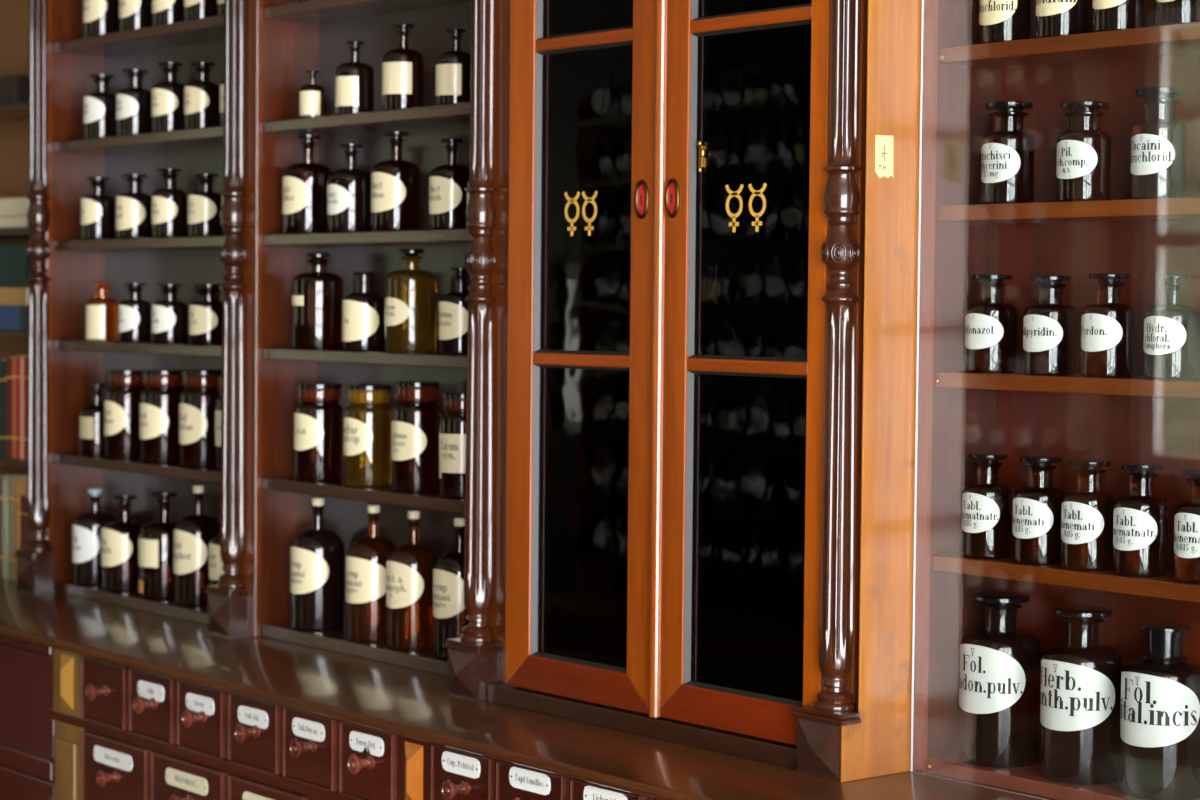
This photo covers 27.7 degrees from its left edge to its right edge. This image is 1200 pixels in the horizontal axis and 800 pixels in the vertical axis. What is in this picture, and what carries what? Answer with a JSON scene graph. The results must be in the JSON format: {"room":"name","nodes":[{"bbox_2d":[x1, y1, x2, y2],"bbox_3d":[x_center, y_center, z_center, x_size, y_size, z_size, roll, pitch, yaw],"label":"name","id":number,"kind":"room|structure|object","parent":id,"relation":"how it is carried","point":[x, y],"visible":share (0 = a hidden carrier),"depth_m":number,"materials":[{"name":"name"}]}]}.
{"room":"pharmacy","nodes":[
{"label":"pharmacy","id":0,"kind":"room"},
{"bbox_3d":[-2.932,1.495,3.513,5.900,0.100,12.500,-1,3,-39],"label":"floor","id":1,"kind":"structure","parent":0,"visible":0},
{"bbox_2d":[0,635,656,799],"bbox_3d":[-0.214,0.983,4.106,0.530,0.927,5.400,-1,3,-39],"label":"drawer cabinet","id":2,"kind":"object","parent":1,"relation":"on","point":[73,726],"depth_m":4.36,"materials":[{"name":"brown wood"}]},
{"bbox_2d":[0,578,1055,799],"bbox_3d":[-0.204,0.508,4.091,0.527,0.023,5.400,-1,3,-39],"label":"countertop","id":3,"kind":"structure","parent":2,"relation":"on","point":[400,700],"depth_m":3.94,"materials":[{"name":"brown wood"}]},
{"bbox_2d":[1,478,7,578],"bbox_3d":[-1.350,0.301,5.756,0.134,0.236,0.030,-1,3,-39],"label":"book","id":4,"kind":"object","parent":3,"relation":"on","point":[4,499],"visible":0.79,"depth_m":5.71,"materials":[{"name":"paper"}]},
{"bbox_2d":[0,474,26,577],"bbox_3d":[-1.369,0.298,5.779,0.134,0.240,0.030,-1,3,-39],"label":"book","id":5,"kind":"object","parent":3,"relation":"on","point":[1,476],"visible":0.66,"depth_m":5.73,"materials":[{"name":"brown leather"}]},
{"bbox_2d":[0,0,31,475],"bbox_3d":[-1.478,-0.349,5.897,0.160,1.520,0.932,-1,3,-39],"label":"bookshelf","id":6,"kind":"object","parent":3,"relation":"on","point":[15,112],"visible":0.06,"depth_m":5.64,"materials":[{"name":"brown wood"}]},
{"bbox_2d":[0,360,6,456],"bbox_3d":[-1.356,0.019,5.755,0.134,0.228,0.043,-1,3,-39],"label":"book","id":7,"kind":"object","parent":6,"relation":"on","point":[3,363],"visible":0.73,"depth_m":5.71,"materials":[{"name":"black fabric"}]},
{"bbox_2d":[5,357,11,457],"bbox_3d":[-1.333,0.016,5.727,0.134,0.236,0.030,-1,3,-39],"label":"book","id":8,"kind":"object","parent":6,"relation":"on","point":[9,359],"visible":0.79,"depth_m":5.68,"materials":[{"name":"red fabric"}]},
{"bbox_2d":[0,75,28,104],"bbox_3d":[-1.442,-0.728,5.839,0.133,0.067,0.440,-1,3,-39],"label":"box file","id":9,"kind":"object","parent":6,"relation":"on","point":[13,88],"visible":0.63,"depth_m":5.65,"materials":[{"name":"brown cardboard"}]},
{"bbox_2d":[0,305,28,329],"bbox_3d":[-1.410,-0.198,5.816,0.133,0.057,0.355,-1,3,-39],"label":"book","id":10,"kind":"object","parent":6,"relation":"on","point":[12,317],"visible":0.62,"depth_m":5.66,"materials":[{"name":"blue paper"}]},
{"bbox_2d":[0,287,28,305],"bbox_3d":[-1.399,-0.247,5.800,0.133,0.042,0.390,-1,3,-39],"label":"book","id":11,"kind":"object","parent":10,"relation":"on","point":[19,296],"visible":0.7,"depth_m":5.65,"materials":[{"name":"beige paper"}]},
{"bbox_2d":[0,244,30,286],"bbox_3d":[-1.398,-0.319,5.797,0.133,0.101,0.390,-1,3,-39],"label":"box file","id":12,"kind":"object","parent":11,"relation":"on","point":[15,265],"visible":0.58,"depth_m":5.65,"materials":[{"name":"green cardboard"}]},
{"bbox_2d":[0,215,28,227],"bbox_3d":[-1.410,-0.421,5.809,0.133,0.028,0.450,-1,3,-39],"label":"paper stack","id":13,"kind":"object","parent":6,"relation":"on","point":[5,221],"visible":0.32,"depth_m":5.65,"materials":[{"name":"beige paper"}]},
{"bbox_2d":[0,197,28,215],"bbox_3d":[-1.400,-0.455,5.796,0.133,0.042,0.420,-1,3,-39],"label":"paper stack","id":14,"kind":"object","parent":13,"relation":"on","point":[17,206],"visible":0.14,"depth_m":5.64,"materials":[{"name":"beige paper"}]},
{"bbox_2d":[11,355,27,457],"bbox_3d":[-1.317,0.015,5.708,0.134,0.240,0.018,-1,3,-39],"label":"book","id":15,"kind":"object","parent":6,"relation":"on","point":[13,357],"visible":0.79,"depth_m":5.66,"materials":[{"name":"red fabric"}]},
{"bbox_2d":[14,356,26,458],"bbox_3d":[-1.304,0.016,5.692,0.134,0.240,0.024,-1,3,-39],"label":"book","id":16,"kind":"object","parent":6,"relation":"on","point":[17,376],"visible":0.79,"depth_m":5.65,"materials":[{"name":"red fabric"}]},
{"bbox_2d":[19,357,23,458],"bbox_3d":[-1.291,0.017,5.676,0.134,0.238,0.016,-1,3,-39],"label":"book","id":17,"kind":"object","parent":6,"relation":"on","point":[21,358],"visible":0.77,"depth_m":5.63,"materials":[{"name":"red paper"}]},
{"bbox_2d":[22,356,27,459],"bbox_3d":[-1.276,0.017,5.658,0.134,0.240,0.032,-1,3,-39],"label":"book","id":18,"kind":"object","parent":6,"relation":"on","point":[25,376],"visible":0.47,"depth_m":5.61,"materials":[{"name":"red paper"}]},
{"bbox_2d":[6,476,26,579],"bbox_3d":[-1.332,0.299,5.735,0.134,0.242,0.025,-1,3,-39],"label":"book","id":19,"kind":"object","parent":3,"relation":"on","point":[10,479],"visible":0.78,"depth_m":5.69,"materials":[{"name":"paper"}]},
{"bbox_2d":[11,477,26,580],"bbox_3d":[-1.312,0.301,5.710,0.134,0.240,0.038,-1,3,-39],"label":"book","id":20,"kind":"object","parent":3,"relation":"on","point":[19,484],"visible":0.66,"depth_m":5.66,"materials":[{"name":"brown paper"}]},
{"bbox_2d":[18,495,30,549],"bbox_3d":[-1.287,0.322,5.680,0.134,0.202,0.042,-1,3,-39],"label":"book","id":21,"kind":"object","parent":3,"relation":"on","point":[24,529],"visible":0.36,"depth_m":5.63,"materials":[{"name":"brown leather"}]},
{"bbox_2d":[14,0,225,624],"bbox_3d":[-0.953,-0.429,5.150,0.218,1.750,0.881,-1,3,-39],"label":"shelf unit","id":22,"kind":"object","parent":3,"relation":"on","point":[64,270],"visible":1,"depth_m":5.40,"materials":[{"name":"brown wood"}]},
{"bbox_2d":[79,384,105,455],"bbox_3d":[-1.113,0.044,5.381,0.076,0.158,0.075,-1,3,-39],"label":"bottle","id":23,"kind":"object","parent":22,"relation":"on","point":[91,418],"visible":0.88,"depth_m":5.35,"materials":[{"name":"brown glass"}]},
{"bbox_2d":[72,489,115,585],"bbox_3d":[-1.127,0.304,5.422,0.099,0.211,0.098,-1,3,-39],"label":"bottle","id":24,"kind":"object","parent":22,"relation":"on","point":[86,527],"visible":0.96,"depth_m":5.38,"materials":[{"name":"black glass"}]},
{"bbox_2d":[81,177,114,239],"bbox_3d":[-1.107,-0.421,5.357,0.074,0.138,0.073,-1,3,-39],"label":"bottle","id":25,"kind":"object","parent":22,"relation":"on","point":[97,208],"visible":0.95,"depth_m":5.33,"materials":[{"name":"black glass"}]},
{"bbox_2d":[83,74,116,138],"bbox_3d":[-1.095,-0.642,5.340,0.078,0.143,0.077,-1,3,-39],"label":"bottle","id":26,"kind":"object","parent":22,"relation":"on","point":[99,107],"visible":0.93,"depth_m":5.31,"materials":[{"name":"black glass"}]},
{"bbox_2d":[83,0,119,37],"bbox_3d":[-1.093,-0.894,5.332,0.081,0.206,0.079,-1,3,-39],"label":"bottle","id":27,"kind":"object","parent":22,"relation":"on","point":[100,17],"visible":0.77,"depth_m":5.30,"materials":[{"name":"black glass"}]},
{"bbox_2d":[86,282,117,340],"bbox_3d":[-1.095,-0.194,5.347,0.069,0.128,0.068,-1,3,-39],"label":"bottle","id":28,"kind":"object","parent":22,"relation":"on","point":[101,311],"visible":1,"depth_m":5.32,"materials":[{"name":"orange glass"}]},
{"bbox_2d":[101,494,143,591],"bbox_3d":[-1.040,0.311,5.318,0.101,0.207,0.100,-1,3,-39],"label":"bottle","id":29,"kind":"object","parent":22,"relation":"on","point":[119,539],"visible":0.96,"depth_m":5.28,"materials":[{"name":"brown glass"}]},
{"bbox_2d":[104,369,144,459],"bbox_3d":[-1.031,0.031,5.296,0.097,0.192,0.096,-1,3,-39],"label":"glass jar","id":30,"kind":"object","parent":22,"relation":"on","point":[122,397],"visible":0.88,"depth_m":5.25,"materials":[{"name":"brown glass"}]},
{"bbox_2d":[116,69,151,135],"bbox_3d":[-1.000,-0.637,5.225,0.079,0.144,0.078,-1,3,-39],"label":"bottle","id":31,"kind":"object","parent":22,"relation":"on","point":[133,103],"visible":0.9,"depth_m":5.20,"materials":[{"name":"black glass"}]},
{"bbox_2d":[116,174,151,238],"bbox_3d":[-1.003,-0.415,5.235,0.079,0.139,0.079,-1,3,-39],"label":"bottle","id":32,"kind":"object","parent":22,"relation":"on","point":[133,207],"visible":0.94,"depth_m":5.21,"materials":[{"name":"black glass"}]},
{"bbox_2d":[118,283,150,341],"bbox_3d":[-1.001,-0.188,5.233,0.070,0.127,0.069,-1,3,-39],"label":"bottle","id":33,"kind":"object","parent":22,"relation":"on","point":[134,313],"visible":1,"depth_m":5.21,"materials":[{"name":"black glass"}]},
{"bbox_2d":[119,0,151,31],"bbox_3d":[-0.992,-0.884,5.204,0.074,0.199,0.073,-1,3,-39],"label":"bottle","id":34,"kind":"object","parent":22,"relation":"on","point":[133,14],"visible":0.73,"depth_m":5.17,"materials":[{"name":"black glass"}]},
{"bbox_2d":[139,491,177,599],"bbox_3d":[-0.930,0.308,5.190,0.107,0.224,0.106,-1,3,-39],"label":"bottle","id":35,"kind":"object","parent":22,"relation":"on","point":[156,538],"visible":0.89,"depth_m":5.14,"materials":[{"name":"brown glass"}]},
{"bbox_2d":[140,369,183,463],"bbox_3d":[-0.929,0.034,5.175,0.101,0.197,0.100,-1,3,-39],"label":"glass jar","id":36,"kind":"object","parent":22,"relation":"on","point":[160,398],"visible":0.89,"depth_m":5.13,"materials":[{"name":"brown glass"}]},
{"bbox_2d":[152,0,183,25],"bbox_3d":[-0.901,-0.873,5.094,0.073,0.188,0.072,-1,3,-39],"label":"bottle","id":37,"kind":"object","parent":22,"relation":"on","point":[163,11],"visible":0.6,"depth_m":5.07,"materials":[{"name":"black glass"}]},
{"bbox_2d":[152,62,184,132],"bbox_3d":[-0.903,-0.633,5.104,0.075,0.148,0.075,-1,3,-39],"label":"bottle","id":38,"kind":"object","parent":22,"relation":"on","point":[168,114],"visible":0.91,"depth_m":5.08,"materials":[{"name":"black glass"}]},
{"bbox_2d":[152,168,186,237],"bbox_3d":[-0.906,-0.413,5.112,0.073,0.146,0.073,-1,3,-39],"label":"bottle","id":39,"kind":"object","parent":22,"relation":"on","point":[169,203],"visible":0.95,"depth_m":5.09,"materials":[{"name":"black glass"}]},
{"bbox_2d":[152,284,187,343],"bbox_3d":[-0.906,-0.182,5.121,0.075,0.125,0.074,-1,3,-39],"label":"bottle","id":40,"kind":"object","parent":22,"relation":"on","point":[169,315],"visible":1,"depth_m":5.09,"materials":[{"name":"black glass"}]},
{"bbox_2d":[173,486,219,606],"bbox_3d":[-0.839,0.302,5.074,0.101,0.247,0.100,-1,3,-39],"label":"bottle","id":41,"kind":"object","parent":22,"relation":"on","point":[193,533],"visible":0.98,"depth_m":5.03,"materials":[{"name":"brown glass"}]},
{"bbox_2d":[179,369,221,467],"bbox_3d":[-0.823,0.038,5.046,0.101,0.201,0.099,-1,3,-39],"label":"glass jar","id":42,"kind":"object","parent":22,"relation":"on","point":[197,406],"visible":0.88,"depth_m":5.00,"materials":[{"name":"brown glass"}]},
{"bbox_2d":[184,0,217,20],"bbox_3d":[-0.818,-0.863,4.991,0.071,0.177,0.070,-1,3,-39],"label":"bottle","id":43,"kind":"object","parent":22,"relation":"on","point":[193,9],"visible":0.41,"depth_m":4.96,"materials":[{"name":"black glass"}]},
{"bbox_2d":[184,62,219,128],"bbox_3d":[-0.818,-0.623,5.000,0.073,0.139,0.073,-1,3,-39],"label":"bottle","id":44,"kind":"object","parent":22,"relation":"on","point":[201,96],"visible":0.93,"depth_m":4.97,"materials":[{"name":"black glass"}]},
{"bbox_2d":[188,173,221,236],"bbox_3d":[-0.810,-0.399,4.997,0.073,0.130,0.073,-1,3,-39],"label":"bottle","id":45,"kind":"object","parent":22,"relation":"on","point":[205,205],"visible":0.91,"depth_m":4.97,"materials":[{"name":"black glass"}]},
{"bbox_2d":[189,284,222,344],"bbox_3d":[-0.805,-0.176,5.002,0.079,0.125,0.079,-1,3,-39],"label":"bottle","id":46,"kind":"object","parent":22,"relation":"on","point":[205,314],"visible":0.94,"depth_m":4.97,"materials":[{"name":"brown glass"}]},
{"bbox_2d":[209,532,223,584],"bbox_3d":[-0.752,0.318,4.962,0.093,0.227,0.091,-1,3,-39],"label":"bottle","id":47,"kind":"object","parent":22,"relation":"on","point":[215,563],"visible":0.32,"depth_m":4.93,"materials":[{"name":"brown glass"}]},
{"bbox_2d":[215,376,221,471],"bbox_3d":[-0.735,0.048,4.932,0.090,0.193,0.089,-1,3,-39],"label":"glass jar","id":48,"kind":"object","parent":22,"relation":"on","point":[219,378],"visible":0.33,"depth_m":4.91,"materials":[{"name":"brown glass"}]},
{"bbox_2d":[217,0,223,14],"bbox_3d":[-0.735,-0.853,4.889,0.070,0.167,0.069,-1,3,-39],"label":"bottle","id":49,"kind":"object","parent":22,"relation":"on","point":[220,3],"visible":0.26,"depth_m":4.87,"materials":[{"name":"black glass"}]},
{"bbox_2d":[220,79,223,125],"bbox_3d":[-0.729,-0.618,4.890,0.072,0.139,0.071,-1,3,-39],"label":"bottle","id":50,"kind":"object","parent":22,"relation":"on","point":[222,81],"visible":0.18,"depth_m":4.87,"materials":[{"name":"black glass"}]},
{"bbox_2d":[204,0,471,675],"bbox_3d":[-0.416,-0.398,4.498,0.218,1.750,0.894,-1,3,-39],"label":"shelf unit","id":51,"kind":"object","parent":3,"relation":"on","point":[270,46],"visible":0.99,"depth_m":4.74,"materials":[{"name":"brown wood"}]},
{"bbox_2d":[282,134,331,233],"bbox_3d":[-0.568,-0.418,4.721,0.098,0.193,0.097,-1,3,-39],"label":"bottle","id":52,"kind":"object","parent":51,"relation":"on","point":[304,184],"visible":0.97,"depth_m":4.68,"materials":[{"name":"brown glass"}]},
{"bbox_2d":[299,70,324,117],"bbox_3d":[-0.551,-0.584,4.658,0.049,0.093,0.049,-1,3,-39],"label":"bottle","id":53,"kind":"object","parent":51,"relation":"on","point":[311,95],"visible":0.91,"depth_m":4.64,"materials":[{"name":"brown glass"}]},
{"bbox_2d":[290,498,344,630],"bbox_3d":[-0.549,0.316,4.726,0.106,0.252,0.105,-1,3,-39],"label":"bottle","id":54,"kind":"object","parent":51,"relation":"on","point":[317,554],"visible":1,"depth_m":4.68,"materials":[{"name":"black glass"}]},
{"bbox_2d":[292,253,342,348],"bbox_3d":[-0.546,-0.192,4.703,0.099,0.185,0.099,-1,3,-39],"label":"bottle","id":55,"kind":"object","parent":51,"relation":"on","point":[317,294],"visible":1,"depth_m":4.66,"materials":[{"name":"brown glass"}]},
{"bbox_2d":[294,383,342,481],"bbox_3d":[-0.545,0.062,4.705,0.096,0.187,0.095,-1,3,-39],"label":"glass jar","id":56,"kind":"object","parent":51,"relation":"on","point":[318,415],"visible":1,"depth_m":4.67,"materials":[{"name":"brown glass"}]},
{"bbox_2d":[327,143,370,232],"bbox_3d":[-0.472,-0.399,4.597,0.088,0.169,0.087,-1,3,-39],"label":"bottle","id":57,"kind":"object","parent":51,"relation":"on","point":[349,188],"visible":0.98,"depth_m":4.56,"materials":[{"name":"black glass"}]},
{"bbox_2d":[335,41,373,114],"bbox_3d":[-0.461,-0.603,4.566,0.072,0.140,0.072,-1,3,-39],"label":"bottle","id":58,"kind":"object","parent":51,"relation":"on","point":[354,79],"visible":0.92,"depth_m":4.54,"materials":[{"name":"black glass"}]},
{"bbox_2d":[342,272,384,350],"bbox_3d":[-0.444,-0.166,4.563,0.080,0.148,0.080,-1,3,-39],"label":"bottle","id":59,"kind":"object","parent":51,"relation":"on","point":[363,311],"visible":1,"depth_m":4.53,"materials":[{"name":"black glass"}]},
{"bbox_2d":[343,384,391,487],"bbox_3d":[-0.436,0.067,4.570,0.092,0.190,0.091,-1,3,-39],"label":"glass jar","id":60,"kind":"object","parent":51,"relation":"on","point":[367,428],"visible":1,"depth_m":4.53,"materials":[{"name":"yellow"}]},
{"bbox_2d":[346,505,396,641],"bbox_3d":[-0.427,0.324,4.574,0.102,0.253,0.103,-1,3,-39],"label":"bottle","id":61,"kind":"object","parent":51,"relation":"on","point":[367,557],"visible":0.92,"depth_m":4.53,"materials":[{"name":"brown glass"}]},
{"bbox_2d":[371,131,420,230],"bbox_3d":[-0.377,-0.402,4.484,0.092,0.184,0.090,-1,3,-39],"label":"bottle","id":62,"kind":"object","parent":51,"relation":"on","point":[395,182],"visible":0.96,"depth_m":4.45,"materials":[{"name":"brown glass"}]},
{"bbox_2d":[382,23,423,109],"bbox_3d":[-0.360,-0.607,4.446,0.076,0.159,0.076,-1,3,-39],"label":"bottle","id":63,"kind":"object","parent":51,"relation":"on","point":[402,67],"visible":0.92,"depth_m":4.42,"materials":[{"name":"brown glass"}]},
{"bbox_2d":[385,249,436,352],"bbox_3d":[-0.346,-0.182,4.457,0.097,0.190,0.095,-1,3,-39],"label":"bottle","id":64,"kind":"object","parent":51,"relation":"on","point":[410,292],"visible":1,"depth_m":4.42,"materials":[{"name":"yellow glass"}]},
{"bbox_2d":[386,511,438,650],"bbox_3d":[-0.343,0.329,4.470,0.099,0.251,0.098,-1,3,-39],"label":"bottle","id":65,"kind":"object","parent":51,"relation":"on","point":[411,565],"visible":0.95,"depth_m":4.43,"materials":[{"name":"brown glass"}]},
{"bbox_2d":[391,381,440,492],"bbox_3d":[-0.336,0.067,4.447,0.091,0.201,0.089,-1,3,-39],"label":"glass jar","id":66,"kind":"object","parent":51,"relation":"on","point":[416,416],"visible":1,"depth_m":4.41,"materials":[{"name":"brown glass"}]},
{"bbox_2d":[429,138,469,229],"bbox_3d":[-0.265,-0.384,4.340,0.080,0.163,0.079,-1,3,-39],"label":"bottle","id":67,"kind":"object","parent":51,"relation":"on","point":[448,182],"visible":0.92,"depth_m":4.31,"materials":[{"name":"brown glass"}]},
{"bbox_2d":[433,518,467,659],"bbox_3d":[-0.252,0.336,4.356,0.094,0.249,0.093,-1,3,-39],"label":"bottle","id":68,"kind":"object","parent":51,"relation":"on","point":[449,612],"visible":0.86,"depth_m":4.32,"materials":[{"name":"brown glass"}]},
{"bbox_2d":[439,392,466,498],"bbox_3d":[-0.245,0.080,4.331,0.083,0.186,0.082,-1,3,-39],"label":"glass jar","id":69,"kind":"object","parent":51,"relation":"on","point":[452,435],"visible":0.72,"depth_m":4.29,"materials":[{"name":"brown glass"}]},
{"bbox_2d":[436,29,470,104],"bbox_3d":[-0.256,-0.589,4.316,0.070,0.136,0.069,-1,3,-39],"label":"bottle","id":70,"kind":"object","parent":51,"relation":"on","point":[453,66],"visible":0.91,"depth_m":4.29,"materials":[{"name":"black glass"}]},
{"bbox_2d":[438,267,469,354],"bbox_3d":[-0.248,-0.159,4.324,0.078,0.156,0.077,-1,3,-39],"label":"bottle","id":71,"kind":"object","parent":51,"relation":"on","point":[453,307],"visible":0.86,"depth_m":4.29,"materials":[{"name":"black glass"}]},
{"bbox_2d":[467,177,469,203],"bbox_3d":[-0.197,-0.368,4.250,0.071,0.138,0.070,-1,3,-39],"label":"bottle","id":72,"kind":"object","parent":51,"relation":"on","point":[469,177],"visible":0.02,"depth_m":4.24,"materials":[{"name":"brown glass"}]},
{"bbox_2d":[444,0,923,782],"bbox_3d":[0.157,-0.363,3.784,0.316,1.750,0.940,-1,3,-39],"label":"tall cabinet","id":73,"kind":"object","parent":3,"relation":"on","point":[692,298],"visible":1,"depth_m":3.63,"materials":[{"name":"red wood"}]},
{"bbox_2d":[875,135,892,177],"bbox_3d":[0.395,-0.338,3.377,0.036,0.060,0.001,-1,3,-39],"label":"paper note","id":74,"kind":"object","parent":73,"relation":"attached to","point":[883,143],"visible":1,"depth_m":3.38,"materials":[{"name":"beige paper"}]},
{"bbox_2d":[911,0,1199,799],"bbox_3d":[1.058,-0.316,2.809,0.166,1.750,1.719,-1,3,-39],"label":"display case","id":75,"kind":"object","parent":3,"relation":"on","point":[960,413],"visible":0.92,"depth_m":3.41,"materials":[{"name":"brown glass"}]},
{"bbox_2d":[961,453,1011,558],"bbox_3d":[0.544,0.148,3.417,0.070,0.145,0.069,-1,3,-39],"label":"bottle","id":76,"kind":"object","parent":75,"relation":"on","point":[986,511],"visible":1,"depth_m":3.39,"materials":[{"name":"brown glass"}]},
{"bbox_2d":[964,275,1016,372],"bbox_3d":[0.548,-0.107,3.407,0.073,0.137,0.072,-1,3,-39],"label":"bottle","id":77,"kind":"object","parent":75,"relation":"on","point":[990,331],"visible":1,"depth_m":3.38,"materials":[{"name":"brown glass"}]},
{"bbox_2d":[958,592,1040,767],"bbox_3d":[0.564,0.393,3.434,0.114,0.235,0.112,-1,3,-39],"label":"bottle","id":78,"kind":"object","parent":75,"relation":"on","point":[999,681],"visible":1,"depth_m":3.39,"materials":[{"name":"black glass"}]},
{"bbox_2d":[979,0,1029,43],"bbox_3d":[0.562,-0.566,3.375,0.071,0.149,0.070,-1,3,-39],"label":"bottle","id":79,"kind":"object","parent":75,"relation":"on","point":[999,20],"visible":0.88,"depth_m":3.35,"materials":[{"name":"black glass"}]},
{"bbox_2d":[981,101,1034,203],"bbox_3d":[0.567,-0.342,3.378,0.074,0.142,0.072,-1,3,-39],"label":"bottle","id":80,"kind":"object","parent":75,"relation":"on","point":[1008,151],"visible":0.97,"depth_m":3.35,"materials":[{"name":"brown glass"}]},
{"bbox_2d":[1012,456,1065,564],"bbox_3d":[0.605,0.151,3.345,0.073,0.146,0.072,-1,3,-39],"label":"bottle","id":81,"kind":"object","parent":75,"relation":"on","point":[1036,528],"visible":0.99,"depth_m":3.32,"materials":[{"name":"brown glass"}]},
{"bbox_2d":[1023,276,1076,375],"bbox_3d":[0.615,-0.102,3.325,0.072,0.135,0.071,-1,3,-39],"label":"bottle","id":82,"kind":"object","parent":75,"relation":"on","point":[1049,325],"visible":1,"depth_m":3.30,"materials":[{"name":"brown glass"}]},
{"bbox_2d":[1035,0,1086,37],"bbox_3d":[0.626,-0.562,3.296,0.069,0.148,0.068,-1,3,-39],"label":"bottle","id":83,"kind":"object","parent":75,"relation":"on","point":[1053,17],"visible":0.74,"depth_m":3.27,"materials":[{"name":"black glass"}]},
{"bbox_2d":[927,754,1199,799],"bbox_3d":[1.050,0.549,2.844,0.135,0.020,1.680,-1,3,-39],"label":"shelf","id":84,"kind":"object","parent":75,"relation":"attached to","point":[1028,779],"depth_m":3.33,"materials":[{"name":"brown wood"}]},
{"bbox_2d":[932,552,1199,602],"bbox_3d":[1.054,0.260,2.834,0.131,0.022,1.680,-1,3,-39],"label":"shelf","id":85,"kind":"object","parent":75,"relation":"attached to","point":[946,566],"depth_m":3.27,"materials":[{"name":"brown wood"}]},
{"bbox_2d":[935,371,1199,398],"bbox_3d":[1.056,0.001,2.824,0.131,0.022,1.680,-1,3,-39],"label":"shelf","id":86,"kind":"object","parent":75,"relation":"attached to","point":[948,384],"depth_m":3.30,"materials":[{"name":"brown wood"}]},
{"bbox_2d":[938,197,1199,223],"bbox_3d":[1.058,-0.232,2.814,0.131,0.022,1.680,-1,3,-39],"label":"shelf","id":87,"kind":"object","parent":75,"relation":"attached to","point":[951,210],"depth_m":3.27,"materials":[{"name":"brown wood"}]},
{"bbox_2d":[940,22,1199,68],"bbox_3d":[1.060,-0.453,2.805,0.131,0.022,1.680,-1,3,-39],"label":"shelf","id":88,"kind":"object","parent":75,"relation":"attached to","point":[1174,45],"depth_m":3.28,"materials":[{"name":"brown wood"}]},
{"bbox_2d":[1040,606,1122,784],"bbox_3d":[0.657,0.400,3.318,0.110,0.231,0.111,-1,3,-39],"label":"bottle","id":89,"kind":"object","parent":75,"relation":"on","point":[1080,695],"visible":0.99,"depth_m":3.28,"materials":[{"name":"black glass"}]},
{"bbox_2d":[1056,101,1110,201],"bbox_3d":[0.651,-0.333,3.274,0.073,0.134,0.071,-1,3,-39],"label":"bottle","id":90,"kind":"object","parent":75,"relation":"on","point":[1083,164],"visible":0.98,"depth_m":3.25,"materials":[{"name":"black glass"}]},
{"bbox_2d":[1061,459,1115,570],"bbox_3d":[0.659,0.154,3.279,0.073,0.146,0.072,-1,3,-39],"label":"bottle","id":91,"kind":"object","parent":75,"relation":"on","point":[1087,512],"visible":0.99,"depth_m":3.25,"materials":[{"name":"brown glass"}]},
{"bbox_2d":[1081,274,1134,377],"bbox_3d":[0.678,-0.099,3.247,0.071,0.138,0.069,-1,3,-39],"label":"bottle","id":92,"kind":"object","parent":75,"relation":"on","point":[1107,324],"visible":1,"depth_m":3.22,"materials":[{"name":"brown glass"}]},
{"bbox_2d":[1092,0,1143,31],"bbox_3d":[0.687,-0.559,3.220,0.068,0.148,0.066,-1,3,-39],"label":"bottle","id":93,"kind":"object","parent":75,"relation":"on","point":[1108,15],"visible":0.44,"depth_m":3.19,"materials":[{"name":"black glass"}]},
{"bbox_2d":[1113,463,1167,576],"bbox_3d":[0.714,0.157,3.211,0.071,0.146,0.070,-1,3,-39],"label":"bottle","id":94,"kind":"object","parent":75,"relation":"on","point":[1140,519],"visible":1,"depth_m":3.19,"materials":[{"name":"brown glass"}]},
{"bbox_2d":[1130,87,1186,198],"bbox_3d":[0.730,-0.334,3.178,0.072,0.145,0.071,-1,3,-39],"label":"bottle","id":95,"kind":"object","parent":75,"relation":"on","point":[1158,141],"visible":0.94,"depth_m":3.15,"materials":[{"name":"brown glass"}]},
{"bbox_2d":[1120,622,1199,799],"bbox_3d":[0.745,0.409,3.213,0.112,0.224,0.113,-1,3,-39],"label":"bottle","id":96,"kind":"object","parent":75,"relation":"on","point":[1160,715],"visible":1,"depth_m":3.17,"materials":[{"name":"black glass"}]},
{"bbox_2d":[1143,275,1199,379],"bbox_3d":[0.746,-0.095,3.167,0.074,0.136,0.073,-1,3,-39],"label":"bottle","id":97,"kind":"object","parent":75,"relation":"on","point":[1171,346],"visible":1,"depth_m":3.14,"materials":[{"name":"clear glass"}]},
{"bbox_2d":[1155,0,1199,25],"bbox_3d":[0.753,-0.554,3.141,0.069,0.147,0.067,-1,3,-39],"label":"bottle","id":98,"kind":"object","parent":75,"relation":"on","point":[1167,12],"visible":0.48,"depth_m":3.11,"materials":[{"name":"brown glass"}]},
{"bbox_2d":[1173,469,1199,583],"bbox_3d":[0.777,0.162,3.135,0.072,0.144,0.071,-1,3,-39],"label":"bottle","id":99,"kind":"object","parent":75,"relation":"on","point":[1186,541],"visible":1,"depth_m":3.11,"materials":[{"name":"brown glass"}]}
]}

